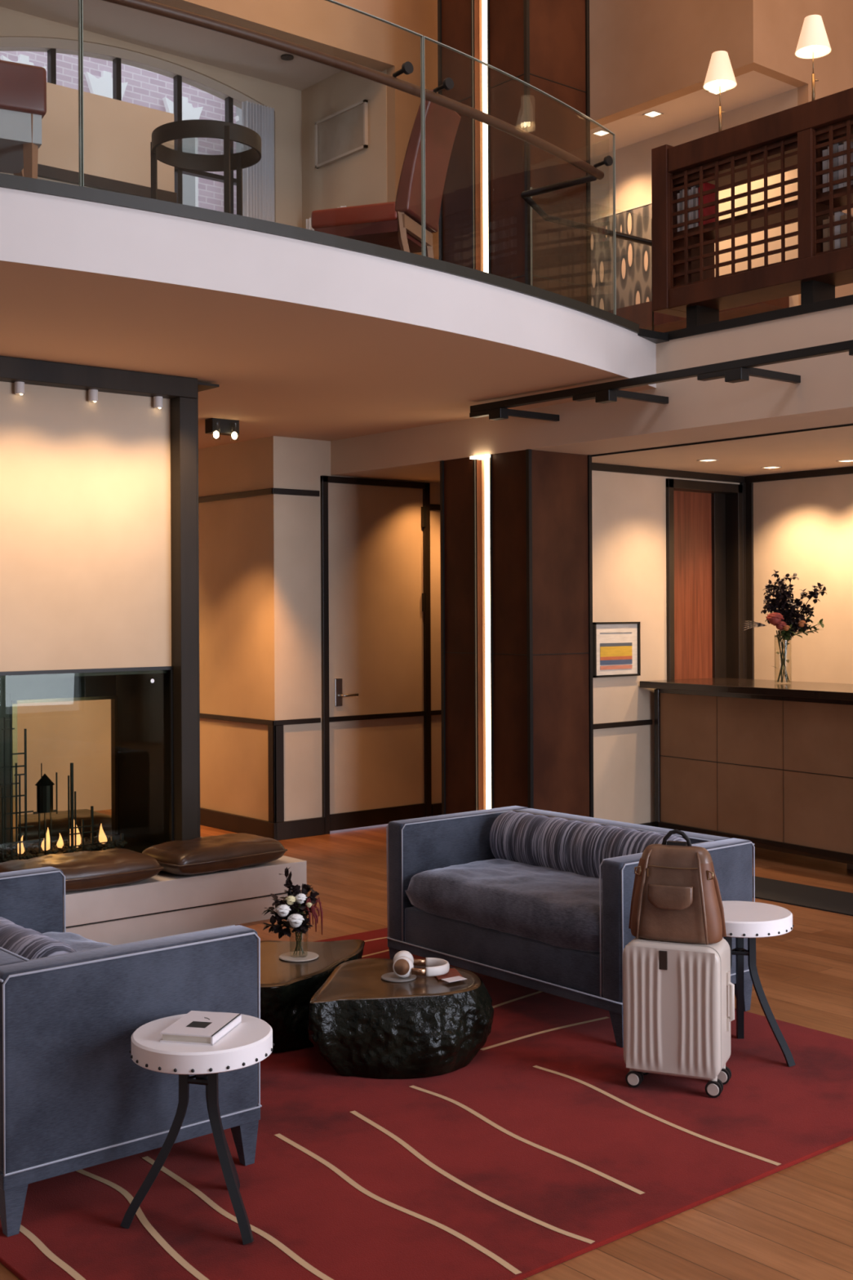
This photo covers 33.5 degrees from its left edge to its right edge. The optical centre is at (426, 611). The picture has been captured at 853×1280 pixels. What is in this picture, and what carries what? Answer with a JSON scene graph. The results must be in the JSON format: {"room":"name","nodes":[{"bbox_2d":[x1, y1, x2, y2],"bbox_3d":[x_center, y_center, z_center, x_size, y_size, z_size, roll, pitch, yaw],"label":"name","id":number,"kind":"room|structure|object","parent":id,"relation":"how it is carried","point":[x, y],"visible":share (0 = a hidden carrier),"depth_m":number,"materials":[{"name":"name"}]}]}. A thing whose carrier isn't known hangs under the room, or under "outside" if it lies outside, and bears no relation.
{"room":"hotel lobby","nodes":[
{"label":"hotel lobby","id":0,"kind":"room"},
{"bbox_2d":[17,699,111,814],"bbox_3d":[-6.158,0.232,9.901,9.200,3.100,0.100,0,0,-40],"label":"wall","id":1,"kind":"structure","parent":0,"point":[60,734],"depth_m":12.35,"materials":[{"name":"paint"}]},
{"bbox_2d":[17,808,111,844],"bbox_3d":[-2.432,1.379,8.964,0.950,0.184,0.500,0,0,-40],"label":"leather cushion","id":2,"kind":"object","parent":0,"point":[60,820],"visible":0.45,"depth_m":8.87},
{"bbox_2d":[0,82,174,192],"bbox_3d":[-4.346,-2.300,6.215,7.289,1.345,0.100,0,0,-40],"label":"wall partition","id":3,"kind":"structure","parent":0,"point":[117,134],"depth_m":8.21,"materials":[{"name":"paint"}]},
{"bbox_2d":[37,164,177,203],"bbox_3d":[-4.306,-2.460,6.166,7.289,0.065,0.031,0,0,-40],"label":"trim","id":4,"kind":"structure","parent":3,"relation":"attached to","point":[43,171],"depth_m":8.18,"materials":[{"name":"wood"}]},
{"bbox_2d":[0,173,639,333],"bbox_3d":[-2.796,-1.640,5.655,9.619,0.050,1.576,0,0,-26],"label":"trim","id":5,"kind":"structure","parent":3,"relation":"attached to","point":[8,181],"depth_m":6.16,"materials":[{"name":"grey"}]},
{"bbox_2d":[0,6,302,227],"bbox_3d":[-4.793,-2.985,8.670,9.750,2.680,0.180,0,0,-40],"label":"wall","id":6,"kind":"structure","parent":0,"point":[286,101],"depth_m":11.48,"materials":[{"name":"paint"}]},
{"bbox_2d":[0,36,263,213],"bbox_3d":[-2.304,-2.948,10.715,2.690,2.580,0.100,0,0,-40],"label":"window","id":7,"kind":"structure","parent":6,"relation":"in","point":[180,74],"depth_m":10.84,"materials":[{"name":"beige"}]},
{"bbox_2d":[0,0,342,90],"bbox_3d":[-4.424,-4.327,8.274,9.820,0.100,1.350,0,0,-40],"label":"ceiling","id":8,"kind":"structure","parent":0,"point":[140,28],"depth_m":10.63,"materials":[{"name":"beige paint"}]},
{"bbox_2d":[280,53,293,60],"bbox_3d":[-1.078,-4.286,10.961,0.100,0.012,0.100,0,0,-40],"label":"sprinkler head","id":9,"kind":"object","parent":8,"relation":"attached to","point":[286,56],"visible":1,"depth_m":10.95},
{"bbox_2d":[198,435,322,821],"bbox_3d":[-1.761,0.209,11.931,0.455,3.100,2.405,0,0,-40],"label":"wall","id":10,"kind":"structure","parent":0,"point":[260,646],"depth_m":11.10,"materials":[{"name":"paint"}]},
{"bbox_2d":[198,488,275,502],"bbox_3d":[-1.943,-0.917,11.771,0.021,0.045,2.425,0,0,-40],"label":"trim","id":11,"kind":"structure","parent":10,"relation":"attached to","point":[268,491],"depth_m":11.23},
{"bbox_2d":[200,712,275,725],"bbox_3d":[-1.934,0.861,11.771,0.021,0.038,2.425,0,0,-40],"label":"trim","id":12,"kind":"structure","parent":10,"relation":"attached to","point":[255,721],"depth_m":11.23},
{"bbox_2d":[200,807,276,839],"bbox_3d":[-1.930,1.692,11.764,0.031,0.137,2.435,0,0,-40],"label":"baseboard","id":13,"kind":"structure","parent":10,"relation":"attached to","point":[237,824],"depth_m":11.23,"materials":[{"name":"wood"}]},
{"bbox_2d":[267,724,276,822],"bbox_3d":[-1.185,1.248,10.875,0.019,0.743,0.088,0,0,-40],"label":"trim","id":14,"kind":"structure","parent":10,"relation":"attached to","point":[270,740],"depth_m":10.87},
{"bbox_2d":[272,724,284,822],"bbox_3d":[-1.136,1.248,10.871,0.088,0.743,0.019,0,0,-40],"label":"trim","id":15,"kind":"structure","parent":10,"relation":"attached to","point":[279,766],"depth_m":10.87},
{"bbox_2d":[271,488,319,496],"bbox_3d":[-1.013,-0.922,10.982,0.440,0.045,0.021,0,0,-40],"label":"trim","id":16,"kind":"structure","parent":10,"relation":"attached to","point":[277,491],"depth_m":10.97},
{"bbox_2d":[272,717,320,725],"bbox_3d":[-1.004,0.856,10.982,0.440,0.038,0.021,0,0,-40],"label":"trim","id":17,"kind":"structure","parent":10,"relation":"attached to","point":[303,721],"depth_m":10.97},
{"bbox_2d":[150,0,395,71],"bbox_3d":[-4.026,-5.474,7.700,9.707,2.710,0.150,0,0,-40],"label":"ceiling soffit","id":18,"kind":"object","parent":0,"point":[324,26],"visible":1,"depth_m":10.32,"materials":[{"name":"paint"}]},
{"bbox_2d":[0,186,656,448],"bbox_3d":[-3.940,-1.469,7.539,9.600,0.280,6.380,0,0,-40],"label":"balcony","id":19,"kind":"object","parent":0,"point":[299,339],"depth_m":6.91,"materials":[{"name":"white paint"}]},
{"bbox_2d":[204,417,239,440],"bbox_3d":[-1.415,-1.268,9.914,0.220,0.150,0.158,0,0,-40],"label":"ceiling spotlight","id":20,"kind":"object","parent":19,"relation":"attached to","point":[216,427],"visible":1,"depth_m":9.89,"materials":[{"name":"black metal"}]},
{"bbox_2d":[301,64,387,228],"bbox_3d":[-0.673,-2.982,11.357,0.120,2.630,1.300,0,0,-40],"label":"wall","id":21,"kind":"structure","parent":0,"point":[359,178],"depth_m":11.23,"materials":[{"name":"paint"}]},
{"bbox_2d":[315,99,368,168],"bbox_3d":[-0.680,-3.781,11.244,0.030,0.370,0.670,0,0,-40],"label":"picture frame","id":22,"kind":"object","parent":21,"relation":"attached to","point":[340,135],"visible":1,"depth_m":11.23,"materials":[{"name":"beige"}]},
{"bbox_2d":[321,440,441,804],"bbox_3d":[0.286,0.199,12.168,2.995,3.100,0.150,0,0,-40],"label":"wall","id":23,"kind":"structure","parent":0,"point":[435,556],"depth_m":11.89,"materials":[{"name":"paint"}]},
{"bbox_2d":[271,817,324,840],"bbox_3d":[-0.989,1.687,10.984,0.480,0.137,0.031,0,0,-40],"label":"baseboard","id":24,"kind":"structure","parent":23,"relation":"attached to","point":[303,828],"depth_m":10.97,"materials":[{"name":"wood"}]},
{"bbox_2d":[320,475,431,834],"bbox_3d":[-0.397,0.342,11.484,1.100,2.820,0.126,0,0,-40],"label":"door","id":25,"kind":"structure","parent":23,"relation":"in","point":[375,623],"depth_m":11.49,"materials":[{"name":"paint"}]},
{"bbox_2d":[431,802,441,816],"bbox_3d":[0.733,1.678,12.417,1.800,0.137,0.031,0,0,-40],"label":"baseboard","id":26,"kind":"structure","parent":23,"relation":"attached to","point":[436,807],"depth_m":11.86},
{"bbox_2d":[386,0,439,259],"bbox_3d":[0.054,-4.260,11.090,0.893,5.180,0.150,0,0,-40],"label":"wall","id":27,"kind":"structure","parent":0,"point":[419,16],"depth_m":10.82,"materials":[{"name":"paint"}]},
{"bbox_2d":[0,808,852,1279],"bbox_3d":[0.365,1.798,5.825,14.000,0.100,14.500,0,0,-40],"label":"floor","id":28,"kind":"structure","parent":0,"point":[795,1222],"depth_m":4.50,"materials":[{"name":"brown wood"}]},
{"bbox_2d":[65,836,306,945],"bbox_3d":[-2.927,1.613,7.685,4.120,0.305,2.030,0,0,-40],"label":"bench","id":29,"kind":"object","parent":28,"relation":"on","point":[164,904],"visible":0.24,"depth_m":7.69,"materials":[{"name":"stone"}]},
{"bbox_2d":[0,848,164,892],"bbox_3d":[-1.859,1.377,7.495,0.852,0.171,0.461,0,0,-39],"label":"leather cushion","id":30,"kind":"object","parent":29,"relation":"on","point":[85,870],"visible":0.78,"depth_m":7.41,"materials":[{"name":"leather"}]},
{"bbox_2d":[0,355,219,862],"bbox_3d":[-2.752,0.064,7.669,3.180,2.800,1.070,0,0,-40],"label":"fireplace","id":31,"kind":"object","parent":29,"relation":"on","point":[100,540],"visible":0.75,"depth_m":8.01,"materials":[{"name":"paint"}]},
{"bbox_2d":[14,381,24,395],"bbox_3d":[-2.177,-1.237,7.574,0.052,0.163,0.051,0,0,-40],"label":"spotlight","id":32,"kind":"object","parent":31,"relation":"attached to","point":[19,386],"visible":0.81,"depth_m":7.55,"materials":[{"name":"white"}]},
{"bbox_2d":[0,693,57,862],"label":"sculpture","id":33,"kind":"object","parent":31,"relation":"in","point":[45,784],"depth_m":7.95,"materials":[{"name":"black metal"}]},
{"bbox_2d":[67,762,114,852],"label":"sculpture","id":34,"kind":"object","parent":31,"relation":"in","point":[72,842],"depth_m":8.14,"materials":[{"name":"black metal"}]},
{"bbox_2d":[88,389,97,402],"bbox_3d":[-1.847,-1.239,7.848,0.052,0.163,0.051,0,0,-40],"label":"spotlight","id":35,"kind":"object","parent":31,"relation":"attached to","point":[92,393],"visible":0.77,"depth_m":7.83,"materials":[{"name":"white"}]},
{"bbox_2d":[153,395,162,408],"bbox_3d":[-1.537,-1.240,8.107,0.052,0.163,0.051,0,0,-40],"label":"spotlight","id":36,"kind":"object","parent":31,"relation":"attached to","point":[157,400],"visible":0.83,"depth_m":8.09,"materials":[{"name":"white"}]},
{"bbox_2d":[142,832,287,875],"bbox_3d":[-1.207,1.374,8.025,0.772,0.170,0.441,0,0,-44],"label":"leather cushion","id":37,"kind":"object","parent":29,"relation":"on","point":[228,851],"visible":0.98,"depth_m":7.87,"materials":[{"name":"leather"}]},
{"bbox_2d":[0,927,852,1279],"bbox_3d":[-0.303,1.744,5.471,3.420,0.016,3.430,0,0,-40],"label":"area rug","id":38,"kind":"object","parent":28,"relation":"on","point":[536,1154],"visible":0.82,"depth_m":4.45,"materials":[{"name":"red carpet"}]},
{"bbox_2d":[0,866,262,1236],"bbox_3d":[-1.322,1.365,4.768,0.864,0.753,1.509,0,0,-40],"label":"sofa","id":39,"kind":"object","parent":38,"relation":"on","point":[73,1097],"visible":0.97,"depth_m":4.14,"materials":[{"name":"blue fabric"}]},
{"bbox_2d":[0,916,76,961],"bbox_3d":[-1.466,1.127,4.652,0.229,0.275,1.256,0,0,-40],"label":"bolster cushion","id":40,"kind":"object","parent":39,"relation":"on","point":[24,944],"depth_m":4.27,"materials":[{"name":"fabric"}]},
{"bbox_2d":[42,931,112,951],"bbox_3d":[-1.271,1.315,4.811,0.730,0.222,1.280,0,0,-40],"label":"seat cushion","id":41,"kind":"object","parent":39,"relation":"on","point":[79,943],"depth_m":5.23,"materials":[{"name":"blue fabric"}]},
{"bbox_2d":[120,1012,274,1244],"bbox_3d":[-0.630,1.473,4.042,0.413,0.542,0.440,0,0,-43],"label":"side table","id":42,"kind":"object","parent":38,"relation":"on","point":[250,1042],"visible":0.86,"depth_m":3.97,"materials":[{"name":"white leather"}]},
{"bbox_2d":[160,1010,241,1045],"bbox_3d":[-0.642,1.189,4.046,0.156,0.028,0.224,0,0,13],"label":"book","id":43,"kind":"object","parent":42,"relation":"on","point":[196,1027],"visible":1,"depth_m":4.00,"materials":[{"name":"white paper"}]},
{"bbox_2d":[186,1021,212,1027],"bbox_3d":[-0.647,1.176,4.030,0.058,0.001,0.055,0,0,13],"label":"picture","id":44,"kind":"object","parent":43,"relation":"on","point":[188,1024],"depth_m":4.03,"materials":[{"name":"grey"}]},
{"bbox_2d":[257,939,364,1052],"bbox_3d":[-0.615,1.589,5.853,0.615,0.296,0.832,0,0,9],"label":"coffee table","id":45,"kind":"object","parent":38,"relation":"on","point":[287,988],"visible":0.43,"depth_m":5.60,"materials":[{"name":"black wood"}]},
{"bbox_2d":[279,951,318,961],"bbox_3d":[-0.532,1.438,5.900,0.166,0.006,0.166,0,0,-40],"label":"coaster","id":46,"kind":"object","parent":45,"relation":"on","point":[290,956],"visible":0.98,"depth_m":5.89,"materials":[{"name":"beige"}]},
{"bbox_2d":[262,866,323,955],"bbox_3d":[-0.558,1.248,5.882,0.252,0.375,0.145,0,0,-12],"label":"flower vase","id":47,"kind":"object","parent":46,"relation":"on","point":[297,901],"visible":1,"depth_m":5.89,"materials":[{"name":"clear glass"}]},
{"bbox_2d":[307,958,493,1079],"bbox_3d":[-0.101,1.586,5.560,0.716,0.297,0.692,0,0,-2],"label":"coffee table","id":48,"kind":"object","parent":38,"relation":"on","point":[362,1024],"visible":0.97,"depth_m":5.26,"materials":[{"name":"stone"}]},
{"bbox_2d":[381,972,416,982],"bbox_3d":[-0.109,1.435,5.556,0.140,0.006,0.140,0,0,-40],"label":"coaster","id":49,"kind":"object","parent":48,"relation":"on","point":[391,976],"visible":0.77,"depth_m":5.52,"materials":[{"name":"grey"}]},
{"bbox_2d":[392,950,449,977],"bbox_3d":[-0.021,1.389,5.580,0.223,0.083,0.166,0,0,0],"label":"headphones","id":50,"kind":"object","parent":49,"relation":"on","point":[404,962],"visible":1,"depth_m":5.52,"materials":[{"name":"white"}]},
{"bbox_2d":[392,956,413,977],"bbox_3d":[-0.091,1.390,5.531,0.082,0.082,0.054,0,0,13],"label":"ear cup","id":51,"kind":"object","parent":50,"relation":"on","point":[402,966],"depth_m":5.51,"materials":[{"name":"white plastic"}]},
{"bbox_2d":[393,950,413,963],"bbox_3d":[-0.091,1.389,5.629,0.082,0.081,0.063,0,0,-4],"label":"ear cup","id":52,"kind":"object","parent":50,"relation":"on","point":[401,953],"depth_m":5.61,"materials":[{"name":"white plastic"}]},
{"bbox_2d":[435,968,462,979],"bbox_3d":[0.080,1.433,5.596,0.100,0.008,0.136,0,0,-12],"label":"passport cover","id":53,"kind":"object","parent":48,"relation":"on","point":[452,972],"visible":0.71,"depth_m":5.56,"materials":[{"name":"brown"}]},
{"bbox_2d":[440,975,466,982],"bbox_3d":[0.107,1.428,5.495,0.086,0.002,0.054,0,0,-35],"label":"card","id":54,"kind":"object","parent":48,"relation":"on","point":[455,978],"visible":1,"depth_m":5.49,"materials":[{"name":"white paper"}]},
{"bbox_2d":[386,805,755,1047],"bbox_3d":[0.612,1.355,6.436,0.864,0.753,1.509,0,0,-40],"label":"sofa","id":55,"kind":"object","parent":38,"relation":"on","point":[535,899],"visible":0.84,"depth_m":6.28,"materials":[{"name":"blue fabric"}]},
{"bbox_2d":[404,858,602,951],"bbox_3d":[0.560,1.306,6.393,0.730,0.222,1.280,0,0,-40],"label":"seat cushion","id":56,"kind":"object","parent":55,"relation":"on","point":[530,904],"depth_m":6.24,"materials":[{"name":"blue fabric"}]},
{"bbox_2d":[489,810,686,878],"bbox_3d":[0.753,1.115,6.552,0.229,0.275,1.256,0,0,-40],"label":"bolster cushion","id":57,"kind":"object","parent":55,"relation":"on","point":[546,842],"depth_m":6.57,"materials":[{"name":"fabric"}]},
{"bbox_2d":[622,937,734,1097],"bbox_3d":[0.922,1.462,5.170,0.391,0.532,0.236,0,0,23],"label":"suitcase","id":58,"kind":"object","parent":38,"relation":"on","point":[678,997],"visible":1,"depth_m":5.07,"materials":[{"name":"beige"}]},
{"bbox_2d":[628,829,726,944],"bbox_3d":[0.910,0.996,5.167,0.362,0.399,0.181,0,0,23],"label":"backpack","id":59,"kind":"object","parent":58,"relation":"on","point":[676,895],"visible":1,"depth_m":5.11,"materials":[{"name":"brown leather"}]},
{"bbox_2d":[722,900,795,1066],"bbox_3d":[1.235,1.452,5.516,0.440,0.565,0.413,0,0,42],"label":"side table","id":60,"kind":"object","parent":38,"relation":"on","point":[750,920],"visible":0.71,"depth_m":5.46,"materials":[{"name":"white leather"}]},
{"bbox_2d":[437,0,593,817],"bbox_3d":[0.606,-2.553,10.006,0.634,8.600,0.918,0,0,-40],"label":"column","id":61,"kind":"structure","parent":28,"relation":"on","point":[516,527],"depth_m":9.74,"materials":[{"name":"wood"}]},
{"bbox_2d":[640,677,852,870],"bbox_3d":[3.438,1.125,8.756,0.860,1.215,5.240,0,0,-34],"label":"reception desk","id":62,"kind":"object","parent":28,"relation":"on","point":[768,764],"visible":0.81,"depth_m":9.89,"materials":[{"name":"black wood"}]},
{"bbox_2d":[640,677,852,700],"bbox_3d":[3.435,0.542,8.756,0.860,0.050,5.240,0,0,-34],"label":"countertop","id":63,"kind":"structure","parent":62,"relation":"on","point":[844,691],"depth_m":9.97,"materials":[{"name":"black stone"}]},
{"bbox_2d":[742,569,826,684],"bbox_3d":[2.573,0.109,10.196,0.608,0.823,0.227,0,0,-11],"label":"flower vase","id":64,"kind":"object","parent":62,"relation":"on","point":[788,621],"visible":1,"depth_m":10.18,"materials":[{"name":"clear glass"}]},
{"bbox_2d":[752,875,852,915],"bbox_3d":[2.158,1.735,8.814,0.540,0.008,6.800,0,0,-40],"label":"floor mat","id":65,"kind":"object","parent":28,"relation":"on","point":[836,901],"visible":0.33,"depth_m":8.61,"materials":[{"name":"black"}]},
{"bbox_2d":[330,304,852,483],"bbox_3d":[4.035,-1.376,8.893,4.408,0.550,14.500,0,0,-40],"label":"ceiling beam","id":66,"kind":"structure","parent":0,"point":[696,411],"depth_m":8.86,"materials":[{"name":"paint"}]},
{"bbox_2d":[469,339,852,421],"bbox_3d":[3.597,-1.289,5.569,0.535,0.110,9.750,0,0,-40],"label":"track light","id":67,"kind":"object","parent":66,"relation":"attached to","point":[740,370],"visible":1,"depth_m":7.98,"materials":[{"name":"black metal"}]},
{"bbox_2d":[591,423,852,457],"bbox_3d":[4.294,-1.097,6.077,0.015,0.012,9.840,0,0,-40],"label":"trim","id":68,"kind":"structure","parent":66,"relation":"attached to","point":[847,424],"depth_m":8.94,"materials":[{"name":"black metal"}]},
{"bbox_2d":[651,87,852,328],"bbox_3d":[2.703,-2.239,7.314,0.310,1.190,3.770,0,0,-40],"label":"wooden screen","id":69,"kind":"object","parent":66,"relation":"on","point":[685,284],"visible":1,"depth_m":8.14,"materials":[{"name":"brown wood"}]},
{"bbox_2d":[693,185,699,226],"bbox_3d":[1.657,-2.436,8.560,0.120,0.264,0.016,0,0,-40],"label":"book","id":70,"kind":"object","parent":69,"relation":"on","point":[695,186],"visible":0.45,"depth_m":8.52,"materials":[{"name":"grey paper"}]},
{"bbox_2d":[695,187,698,226],"bbox_3d":[1.669,-2.424,8.547,0.120,0.240,0.016,0,0,-40],"label":"book","id":71,"kind":"object","parent":69,"relation":"on","point":[696,188],"visible":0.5,"depth_m":8.51,"materials":[{"name":"grey paper"}]},
{"bbox_2d":[702,182,715,224],"bbox_3d":[1.702,-2.436,8.508,0.120,0.264,0.014,0,0,-40],"label":"book","id":72,"kind":"object","parent":69,"relation":"on","point":[710,197],"visible":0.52,"depth_m":8.49,"materials":[{"name":"red paper"}]},
{"bbox_2d":[703,50,737,131],"bbox_3d":[1.748,-3.062,8.432,0.196,0.515,0.196,0,0,-40],"label":"table lamp","id":73,"kind":"object","parent":69,"relation":"on","point":[720,77],"visible":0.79,"depth_m":8.39,"materials":[{"name":"white fabric"}]},
{"bbox_2d":[795,14,831,101],"bbox_3d":[2.166,-3.064,7.931,0.196,0.515,0.196,0,0,-40],"label":"table lamp","id":74,"kind":"object","parent":69,"relation":"on","point":[813,42],"visible":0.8,"depth_m":7.89,"materials":[{"name":"white fabric"}]},
{"bbox_2d":[822,149,827,192],"bbox_3d":[2.245,-2.427,7.855,0.120,0.240,0.031,0,0,-40],"label":"book","id":75,"kind":"object","parent":69,"relation":"on","point":[824,152],"visible":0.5,"depth_m":7.82,"materials":[{"name":"grey paper"}]},
{"bbox_2d":[822,218,828,251],"bbox_3d":[2.248,-2.057,7.853,0.120,0.210,0.034,0,0,-40],"label":"book","id":76,"kind":"object","parent":69,"relation":"on","point":[825,231],"visible":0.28,"depth_m":7.81,"materials":[{"name":"beige paper"}]},
{"bbox_2d":[833,142,844,189],"bbox_3d":[2.288,-2.439,7.802,0.120,0.264,0.031,0,0,-40],"label":"book","id":77,"kind":"object","parent":69,"relation":"on","point":[836,145],"visible":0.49,"depth_m":7.76,"materials":[{"name":"grey paper"}]},
{"bbox_2d":[838,144,844,188],"bbox_3d":[2.310,-2.427,7.776,0.120,0.240,0.031,0,0,-40],"label":"book","id":78,"kind":"object","parent":69,"relation":"on","point":[841,148],"visible":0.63,"depth_m":7.74,"materials":[{"name":"grey paper"}]},
{"bbox_2d":[834,211,852,248],"bbox_3d":[2.296,-2.069,7.796,0.120,0.234,0.034,0,0,-40],"label":"book","id":79,"kind":"object","parent":69,"relation":"on","point":[837,215],"visible":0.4,"depth_m":7.75,"materials":[{"name":"grey paper"}]},
{"bbox_2d":[840,214,852,247],"bbox_3d":[2.320,-2.057,7.767,0.120,0.210,0.034,0,0,-40],"label":"book","id":80,"kind":"object","parent":69,"relation":"on","point":[843,227],"visible":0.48,"depth_m":7.73,"materials":[{"name":"beige paper"}]},
{"bbox_2d":[844,141,852,186],"bbox_3d":[2.332,-2.433,7.750,0.120,0.252,0.031,0,0,-40],"label":"book","id":81,"kind":"object","parent":69,"relation":"on","point":[845,142],"visible":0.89,"depth_m":7.72,"materials":[{"name":"grey paper"}]},
{"bbox_2d":[663,294,852,340],"bbox_3d":[4.217,-1.672,5.319,0.140,0.050,8.770,0,0,-40],"label":"trim","id":82,"kind":"structure","parent":66,"relation":"attached to","point":[848,300],"depth_m":8.00,"materials":[{"name":"black metal"}]},
{"bbox_2d":[591,470,667,823],"bbox_3d":[1.358,0.328,10.568,1.225,2.830,0.120,0,0,-40],"label":"wall","id":83,"kind":"structure","parent":0,"point":[628,510],"depth_m":10.63,"materials":[{"name":"paint"}]},
{"bbox_2d":[592,622,640,677],"bbox_3d":[1.411,0.283,10.515,0.494,0.405,0.030,0,0,-40],"label":"framed print","id":84,"kind":"object","parent":83,"relation":"attached to","point":[616,646],"visible":0.96,"depth_m":10.51,"materials":[{"name":"paper"}]},
{"bbox_2d":[593,719,652,728],"bbox_3d":[1.319,0.844,10.442,1.020,0.038,0.021,0,0,-40],"label":"trim","id":85,"kind":"structure","parent":83,"relation":"attached to","point":[640,722],"depth_m":10.54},
{"bbox_2d":[591,462,744,483],"bbox_3d":[1.753,-1.062,10.812,2.177,0.055,0.021,0,0,-40],"label":"trim","id":86,"kind":"structure","parent":83,"relation":"attached to","point":[595,466],"depth_m":10.87,"materials":[{"name":"wood"}]},
{"bbox_2d":[666,478,743,679],"bbox_3d":[2.150,0.359,11.246,0.910,2.760,0.210,0,0,-40],"label":"door","id":87,"kind":"structure","parent":83,"relation":"in","point":[704,584],"depth_m":11.38,"materials":[{"name":"red wood"}]},
{"bbox_2d":[589,0,764,129],"bbox_3d":[0.907,-5.475,12.527,0.133,2.760,4.940,0,0,-40],"label":"wall","id":88,"kind":"structure","parent":0,"point":[644,55],"depth_m":11.29,"materials":[{"name":"paint"}]},
{"bbox_2d":[590,71,797,158],"bbox_3d":[1.186,-4.146,12.819,0.657,0.100,4.840,0,0,-40],"label":"ceiling","id":89,"kind":"structure","parent":0,"point":[752,86],"depth_m":11.61,"materials":[{"name":"beige paint"}]},
{"bbox_2d":[591,129,609,136],"bbox_3d":[1.498,-4.096,12.134,0.120,0.004,0.120,0,0,-40],"label":"recessed light","id":90,"kind":"object","parent":89,"relation":"in","point":[602,132],"visible":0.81,"depth_m":12.14,"materials":[{"name":"white"}]},
{"bbox_2d":[642,110,663,117],"bbox_3d":[1.867,-4.098,11.675,0.120,0.004,0.120,0,0,-40],"label":"recessed light","id":91,"kind":"object","parent":89,"relation":"in","point":[653,113],"visible":1,"depth_m":11.67,"materials":[{"name":"white"}]},
{"bbox_2d":[667,476,739,484],"bbox_3d":[2.183,-1.036,11.261,0.942,0.110,0.120,0,0,-40],"label":"wall","id":92,"kind":"structure","parent":0,"point":[668,477],"depth_m":11.18,"materials":[{"name":"paint"}]},
{"bbox_2d":[590,88,852,684],"bbox_3d":[4.513,-1.194,9.291,0.120,5.840,14.500,0,0,-40],"label":"wall","id":93,"kind":"structure","parent":0,"point":[802,526],"depth_m":11.20,"materials":[{"name":"paint"}]},
{"bbox_2d":[591,201,652,311],"bbox_3d":[1.465,-3.075,12.825,0.030,0.915,1.580,0,0,-40],"label":"decorative screen","id":94,"kind":"object","parent":93,"relation":"attached to","point":[633,260],"visible":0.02,"depth_m":12.49,"materials":[{"name":"beige"}]},
{"bbox_2d":[607,296,789,332],"bbox_3d":[1.788,-2.484,12.200,0.337,0.210,2.950,0,0,-40],"label":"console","id":95,"kind":"object","parent":93,"relation":"attached to","point":[641,314],"visible":0.21,"depth_m":11.75,"materials":[{"name":"brown wood"}]},
{"bbox_2d":[739,483,746,679],"bbox_3d":[2.578,0.349,11.486,0.061,2.775,0.031,0,0,-40],"label":"trim","id":96,"kind":"structure","parent":93,"relation":"attached to","point":[743,484],"depth_m":11.47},
{"bbox_2d":[746,482,754,679],"bbox_3d":[2.613,0.349,11.475,0.021,2.775,0.090,0,0,-40],"label":"trim","id":97,"kind":"structure","parent":93,"relation":"attached to","point":[749,486],"depth_m":11.45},
{"bbox_2d":[744,466,852,483],"bbox_3d":[5.837,-1.083,7.592,0.021,0.055,10.195,0,0,-40],"label":"trim","id":98,"kind":"structure","parent":93,"relation":"attached to","point":[842,470],"depth_m":11.08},
{"bbox_2d":[753,0,852,305],"bbox_3d":[3.358,-4.278,11.414,2.200,5.180,0.100,0,0,-40],"label":"wall","id":99,"kind":"structure","parent":0,"point":[784,20],"depth_m":11.06,"materials":[{"name":"paint"}]},
{"bbox_3d":[-3.973,-1.619,7.577,9.600,0.020,6.280,0,0,-40],"label":"floor","id":100,"kind":"structure","parent":0,"visible":0},
{"bbox_2d":[0,59,46,178],"bbox_3d":[-2.027,-1.947,5.954,0.903,0.625,0.554,0,0,-28],"label":"chair","id":101,"kind":"object","parent":100,"relation":"on","point":[23,87],"visible":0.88,"depth_m":5.86,"materials":[{"name":"red leather"}]},
{"bbox_2d":[150,119,261,215],"bbox_3d":[-1.057,-1.964,6.838,0.524,0.640,0.532,0,0,-40],"label":"table","id":102,"kind":"object","parent":100,"relation":"on","point":[225,162],"visible":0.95,"depth_m":6.76,"materials":[{"name":"metal"}]},
{"bbox_2d":[241,100,275,222],"bbox_3d":[-1.339,-2.853,11.314,0.280,2.380,0.062,0,0,-40],"label":"curtain","id":103,"kind":"object","parent":100,"relation":"on","point":[258,180],"visible":0.3,"depth_m":11.31,"materials":[{"name":"white fabric"}]},
{"bbox_2d":[77,0,616,315],"bbox_3d":[-1.096,-2.196,6.216,5.925,1.124,0.636,0,0,-38],"label":"glass balustrade","id":104,"kind":"object","parent":100,"relation":"on","point":[148,6],"visible":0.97,"depth_m":6.72,"materials":[{"name":"grey"}]},
{"bbox_2d":[311,89,461,258],"bbox_3d":[-0.212,-2.177,7.676,0.703,1.064,0.470,0,0,20],"label":"dining chair","id":105,"kind":"object","parent":100,"relation":"on","point":[397,224],"visible":0.76,"depth_m":7.51,"materials":[{"name":"red leather"}]},
{"bbox_2d":[520,174,653,330],"bbox_3d":[1.286,-2.217,9.078,1.670,1.080,0.975,0,0,-40],"label":"handrail","id":106,"kind":"object","parent":100,"relation":"on","point":[527,195],"visible":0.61,"depth_m":9.19,"materials":[{"name":"grey"}]},
{"bbox_2d":[637,328,669,343],"bbox_3d":[1.315,-1.649,8.531,0.450,0.045,0.180,0,0,-40],"label":"trim","id":107,"kind":"structure","parent":100,"relation":"attached to","point":[656,337],"depth_m":8.46,"materials":[{"name":"black metal"}]},
{"label":"outside","id":108,"kind":"structure","parent":0,"visible":0},
{"bbox_2d":[0,51,241,214],"bbox_3d":[-4.208,-4.728,15.969,14.000,13.000,0.700,0,0,-40],"label":"brick building","id":109,"kind":"structure","parent":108,"point":[140,86],"depth_m":16.91,"materials":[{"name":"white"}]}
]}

